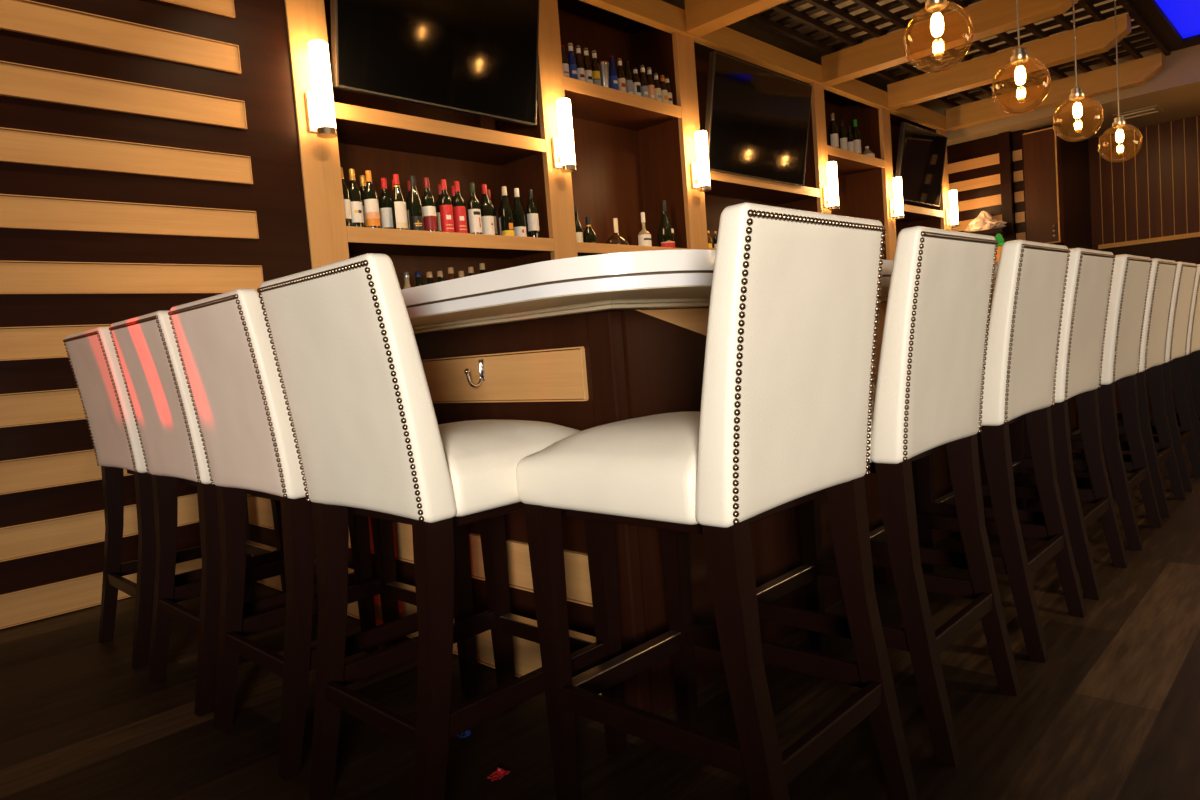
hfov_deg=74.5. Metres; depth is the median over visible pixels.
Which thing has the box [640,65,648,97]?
beer bottle
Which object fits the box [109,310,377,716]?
bar stool
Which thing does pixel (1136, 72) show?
ceiling beam
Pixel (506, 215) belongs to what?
wine bottle
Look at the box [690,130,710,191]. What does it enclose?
wall sconce
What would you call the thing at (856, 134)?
wine bottle
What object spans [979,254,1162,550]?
bar stool
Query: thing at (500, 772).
paper scrap
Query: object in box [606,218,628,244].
bottle
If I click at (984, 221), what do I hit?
wrapped bundle
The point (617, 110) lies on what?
shelf
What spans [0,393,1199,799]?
floor
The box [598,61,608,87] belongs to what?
steel cup
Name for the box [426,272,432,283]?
bottle
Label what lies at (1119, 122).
socket
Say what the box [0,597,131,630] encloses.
baseboard
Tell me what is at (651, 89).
beer bottle
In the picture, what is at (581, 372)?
counter base
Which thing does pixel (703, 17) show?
ceiling beam
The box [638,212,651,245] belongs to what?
bottle
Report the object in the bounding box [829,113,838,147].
wine bottle
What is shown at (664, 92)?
beer bottle
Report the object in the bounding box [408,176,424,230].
wine bottle
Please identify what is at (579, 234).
bottle
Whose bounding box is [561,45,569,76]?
beer bottle
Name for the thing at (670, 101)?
beer bottle
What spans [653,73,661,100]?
beer bottle
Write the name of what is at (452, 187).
wine bottle
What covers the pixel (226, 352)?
bar stool
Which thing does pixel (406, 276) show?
bottle
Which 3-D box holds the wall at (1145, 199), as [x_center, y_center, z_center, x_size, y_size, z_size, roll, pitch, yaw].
[8.574,-2.281,9.049,8.500,3.800,0.135,-1,5,44]
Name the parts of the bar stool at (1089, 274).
leg, kick plate, leg, backrest, nailhead trim, leg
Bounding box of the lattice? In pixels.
[746,0,1170,106]
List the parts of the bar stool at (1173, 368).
leg, kick plate, leg, backrest, nailhead trim, leg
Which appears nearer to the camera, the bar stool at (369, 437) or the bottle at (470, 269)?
the bar stool at (369, 437)
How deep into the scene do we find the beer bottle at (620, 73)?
5.73 m
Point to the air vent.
(1154, 109)
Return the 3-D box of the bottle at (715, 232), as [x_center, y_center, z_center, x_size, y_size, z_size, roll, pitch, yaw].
[0.971,-1.329,6.605,0.046,0.160,0.046,-1,5,44]
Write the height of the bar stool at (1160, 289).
1.088 m
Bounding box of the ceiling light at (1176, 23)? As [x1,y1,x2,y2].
[1130,0,1199,51]
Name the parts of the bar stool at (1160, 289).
leg, leg, backrest, nailhead trim, leg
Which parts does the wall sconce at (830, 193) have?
plate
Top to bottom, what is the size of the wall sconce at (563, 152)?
0.452 m
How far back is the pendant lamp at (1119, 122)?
4.69 m
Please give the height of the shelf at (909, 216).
0.067 m
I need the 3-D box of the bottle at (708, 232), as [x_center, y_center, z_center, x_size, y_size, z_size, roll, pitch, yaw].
[0.902,-1.319,6.534,0.046,0.160,0.046,-1,5,44]
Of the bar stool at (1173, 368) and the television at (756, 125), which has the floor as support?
the bar stool at (1173, 368)
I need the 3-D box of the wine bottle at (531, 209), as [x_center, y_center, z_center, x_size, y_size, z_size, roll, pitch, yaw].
[-0.439,-1.200,5.120,0.076,0.322,0.076,-1,5,44]
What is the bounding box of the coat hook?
[464,359,484,386]
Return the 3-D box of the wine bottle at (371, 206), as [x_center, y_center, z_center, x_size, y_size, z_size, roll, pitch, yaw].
[-1.245,-1.082,4.291,0.077,0.322,0.077,-1,5,44]
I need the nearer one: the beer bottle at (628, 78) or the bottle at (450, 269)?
the bottle at (450, 269)
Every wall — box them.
[0,0,311,628]
[947,123,1091,249]
[1088,115,1199,263]
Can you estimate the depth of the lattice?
7.29 m
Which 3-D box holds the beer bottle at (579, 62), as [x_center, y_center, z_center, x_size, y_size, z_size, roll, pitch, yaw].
[-0.142,-2.305,5.456,0.065,0.276,0.064,-1,5,44]
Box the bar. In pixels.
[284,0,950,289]
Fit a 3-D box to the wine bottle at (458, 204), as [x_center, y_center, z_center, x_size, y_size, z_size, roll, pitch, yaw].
[-0.842,-1.142,4.714,0.077,0.322,0.076,-1,5,44]
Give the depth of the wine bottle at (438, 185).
4.73 m
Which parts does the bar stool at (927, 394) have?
kick plate, leg, seat, seat rail, leg, backrest, nailhead trim, leg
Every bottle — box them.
[340,167,352,225]
[348,169,363,226]
[360,175,365,226]
[363,170,380,227]
[379,178,392,228]
[391,174,407,229]
[403,272,411,288]
[406,180,410,229]
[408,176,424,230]
[415,271,421,286]
[422,177,437,231]
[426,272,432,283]
[435,184,441,231]
[437,271,442,281]
[439,179,454,232]
[448,267,453,279]
[451,186,454,199]
[452,181,467,232]
[458,271,463,277]
[467,183,481,233]
[468,267,473,275]
[479,263,484,273]
[480,184,494,234]
[487,189,497,234]
[498,191,501,234]
[500,186,514,235]
[513,188,526,236]
[526,189,539,237]
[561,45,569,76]
[568,43,577,78]
[574,206,582,241]
[575,45,584,80]
[583,48,592,82]
[583,217,596,242]
[591,50,600,84]
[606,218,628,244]
[609,56,618,89]
[617,58,625,91]
[624,60,632,93]
[632,67,640,95]
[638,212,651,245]
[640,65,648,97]
[647,67,654,99]
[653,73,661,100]
[657,200,674,247]
[660,75,667,102]
[665,76,672,103]
[707,231,711,247]
[713,231,717,247]
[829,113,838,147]
[838,119,847,149]
[847,125,853,151]
[851,119,860,153]
[862,146,874,156]
[994,233,1004,265]
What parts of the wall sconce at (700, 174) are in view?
plate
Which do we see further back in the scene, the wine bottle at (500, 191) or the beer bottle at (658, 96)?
the beer bottle at (658, 96)
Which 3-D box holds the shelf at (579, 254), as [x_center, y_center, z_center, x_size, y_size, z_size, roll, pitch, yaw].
[0.113,-1.091,5.900,0.448,0.055,1.253,-1,5,44]
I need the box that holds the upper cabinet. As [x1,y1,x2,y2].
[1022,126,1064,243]
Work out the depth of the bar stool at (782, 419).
1.32 m
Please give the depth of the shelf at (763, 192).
7.24 m
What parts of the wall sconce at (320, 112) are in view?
plate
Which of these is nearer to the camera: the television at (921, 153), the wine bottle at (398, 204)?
the wine bottle at (398, 204)
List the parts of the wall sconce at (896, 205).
plate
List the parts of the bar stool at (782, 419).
leg, seat, kick plate, leg, seat rail, leg, backrest, nailhead trim, leg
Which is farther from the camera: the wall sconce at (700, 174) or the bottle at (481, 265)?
the wall sconce at (700, 174)
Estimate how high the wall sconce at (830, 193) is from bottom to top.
0.452 m
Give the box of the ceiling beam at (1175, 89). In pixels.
[918,37,1199,145]
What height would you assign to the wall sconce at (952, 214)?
0.452 m
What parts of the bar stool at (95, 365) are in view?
nailhead trim, backrest, leg, leg, leg, kick plate, leg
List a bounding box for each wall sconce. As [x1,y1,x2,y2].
[304,40,336,138]
[551,98,575,172]
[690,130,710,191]
[822,161,839,210]
[889,177,903,219]
[945,190,958,227]
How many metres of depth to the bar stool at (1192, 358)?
4.19 m
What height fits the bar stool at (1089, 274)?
1.088 m
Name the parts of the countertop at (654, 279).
moulding, moulding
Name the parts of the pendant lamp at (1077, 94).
cord, bulb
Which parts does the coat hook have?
plate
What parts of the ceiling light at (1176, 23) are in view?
lit panel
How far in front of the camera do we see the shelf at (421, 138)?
4.71 m
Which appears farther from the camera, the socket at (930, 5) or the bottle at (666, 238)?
the bottle at (666, 238)
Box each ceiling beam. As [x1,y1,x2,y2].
[684,0,787,36]
[821,0,1078,85]
[887,13,1130,109]
[945,53,1164,130]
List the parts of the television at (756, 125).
wall arm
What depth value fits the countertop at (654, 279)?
1.61 m
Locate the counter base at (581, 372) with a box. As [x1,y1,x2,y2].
[246,301,1174,714]
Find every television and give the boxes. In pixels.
[330,0,538,125]
[700,51,811,186]
[893,122,946,206]
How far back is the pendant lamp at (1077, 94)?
4.01 m
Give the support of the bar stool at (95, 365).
on the floor
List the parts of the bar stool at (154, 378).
nailhead trim, backrest, leg, seat rail, leg, leg, kick plate, leg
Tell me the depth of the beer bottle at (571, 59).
5.38 m
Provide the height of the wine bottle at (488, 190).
0.322 m
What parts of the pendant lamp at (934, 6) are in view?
bulb, bulb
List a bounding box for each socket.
[925,0,946,11]
[1010,47,1028,64]
[1069,87,1084,100]
[1112,116,1125,127]
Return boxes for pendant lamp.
[925,0,946,57]
[1010,0,1028,101]
[1069,0,1084,132]
[1112,0,1125,154]
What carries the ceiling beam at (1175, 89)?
attached to the wall at (1145, 199)
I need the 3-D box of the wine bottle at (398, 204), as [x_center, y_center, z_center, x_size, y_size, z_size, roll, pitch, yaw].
[-1.128,-1.099,4.420,0.082,0.322,0.081,-1,5,44]
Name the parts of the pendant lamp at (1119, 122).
cord, bulb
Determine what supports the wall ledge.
attached to the wall at (986, 173)
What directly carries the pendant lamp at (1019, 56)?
hanging from the ceiling
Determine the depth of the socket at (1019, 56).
3.34 m
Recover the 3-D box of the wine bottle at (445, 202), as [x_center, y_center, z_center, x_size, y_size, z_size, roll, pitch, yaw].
[-0.905,-1.132,4.639,0.077,0.322,0.076,-1,5,44]
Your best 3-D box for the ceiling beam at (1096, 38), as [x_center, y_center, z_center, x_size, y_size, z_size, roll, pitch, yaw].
[4.021,-3.364,7.969,2.230,0.245,0.170,-1,5,44]
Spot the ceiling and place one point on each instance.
(745, 26)
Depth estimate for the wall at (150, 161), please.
3.31 m
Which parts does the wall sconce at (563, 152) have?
plate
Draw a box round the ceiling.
[661,0,1144,91]
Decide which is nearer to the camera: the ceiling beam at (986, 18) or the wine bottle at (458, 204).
the wine bottle at (458, 204)
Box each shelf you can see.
[336,118,538,165]
[348,242,543,258]
[565,90,677,130]
[578,253,600,256]
[704,180,813,204]
[828,155,880,174]
[896,211,937,222]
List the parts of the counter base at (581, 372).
corner post, slanted trim, corner panel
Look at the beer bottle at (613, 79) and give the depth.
5.68 m
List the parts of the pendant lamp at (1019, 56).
cord, bulb, bulb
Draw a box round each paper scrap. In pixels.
[456,729,470,738]
[487,768,509,780]
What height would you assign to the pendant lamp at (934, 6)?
2.042 m
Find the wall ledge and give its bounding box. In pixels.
[968,227,1010,235]
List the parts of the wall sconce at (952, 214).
plate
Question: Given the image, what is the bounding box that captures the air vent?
[1113,105,1163,119]
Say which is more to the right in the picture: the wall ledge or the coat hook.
the wall ledge
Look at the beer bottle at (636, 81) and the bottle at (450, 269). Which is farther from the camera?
the beer bottle at (636, 81)
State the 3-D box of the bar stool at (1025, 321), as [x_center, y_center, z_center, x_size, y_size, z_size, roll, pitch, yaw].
[1.050,0.120,2.354,0.570,1.088,0.460,-1,5,44]
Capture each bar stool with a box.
[63,327,285,668]
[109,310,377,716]
[168,289,478,779]
[257,253,626,799]
[516,202,917,799]
[756,226,1020,766]
[869,240,1086,662]
[915,248,1127,599]
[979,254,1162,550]
[1024,258,1185,517]
[1068,262,1199,491]
[1117,264,1199,453]
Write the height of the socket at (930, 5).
0.060 m
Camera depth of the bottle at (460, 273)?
4.79 m
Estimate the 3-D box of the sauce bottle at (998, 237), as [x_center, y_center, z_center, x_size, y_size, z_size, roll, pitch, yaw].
[1.681,-0.614,3.325,0.072,0.172,0.072,-1,5,44]
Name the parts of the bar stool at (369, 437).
leg, nailhead trim, backrest, leg, seat rail, leg, seat, kick plate, leg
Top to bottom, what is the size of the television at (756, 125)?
0.886 m
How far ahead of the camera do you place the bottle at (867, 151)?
8.58 m
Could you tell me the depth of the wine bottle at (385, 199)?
4.46 m
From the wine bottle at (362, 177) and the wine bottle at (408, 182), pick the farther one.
the wine bottle at (408, 182)
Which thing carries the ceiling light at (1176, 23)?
attached to the ceiling
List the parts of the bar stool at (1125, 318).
leg, leg, leg, backrest, nailhead trim, leg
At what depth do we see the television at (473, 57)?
4.45 m
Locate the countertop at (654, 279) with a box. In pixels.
[401,249,997,334]
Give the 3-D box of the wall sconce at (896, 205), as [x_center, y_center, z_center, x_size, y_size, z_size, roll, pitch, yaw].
[3.280,-2.227,8.732,0.134,0.452,0.110,-1,5,44]
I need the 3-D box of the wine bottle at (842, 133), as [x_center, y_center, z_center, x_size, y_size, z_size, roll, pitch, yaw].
[2.529,-2.739,8.226,0.083,0.354,0.083,-1,5,44]
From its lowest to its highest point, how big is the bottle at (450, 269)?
0.331 m
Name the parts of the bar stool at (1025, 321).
seat, kick plate, seat rail, leg, backrest, nailhead trim, leg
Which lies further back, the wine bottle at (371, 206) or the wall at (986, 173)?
the wall at (986, 173)
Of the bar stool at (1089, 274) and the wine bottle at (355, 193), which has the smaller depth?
the bar stool at (1089, 274)
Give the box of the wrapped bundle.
[963,211,1006,231]
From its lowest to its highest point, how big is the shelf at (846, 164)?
0.074 m
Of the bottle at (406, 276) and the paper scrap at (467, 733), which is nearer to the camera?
the paper scrap at (467, 733)
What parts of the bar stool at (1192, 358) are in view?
leg, backrest, leg, nailhead trim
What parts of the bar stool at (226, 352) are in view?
nailhead trim, leg, backrest, seat rail, leg, leg, kick plate, leg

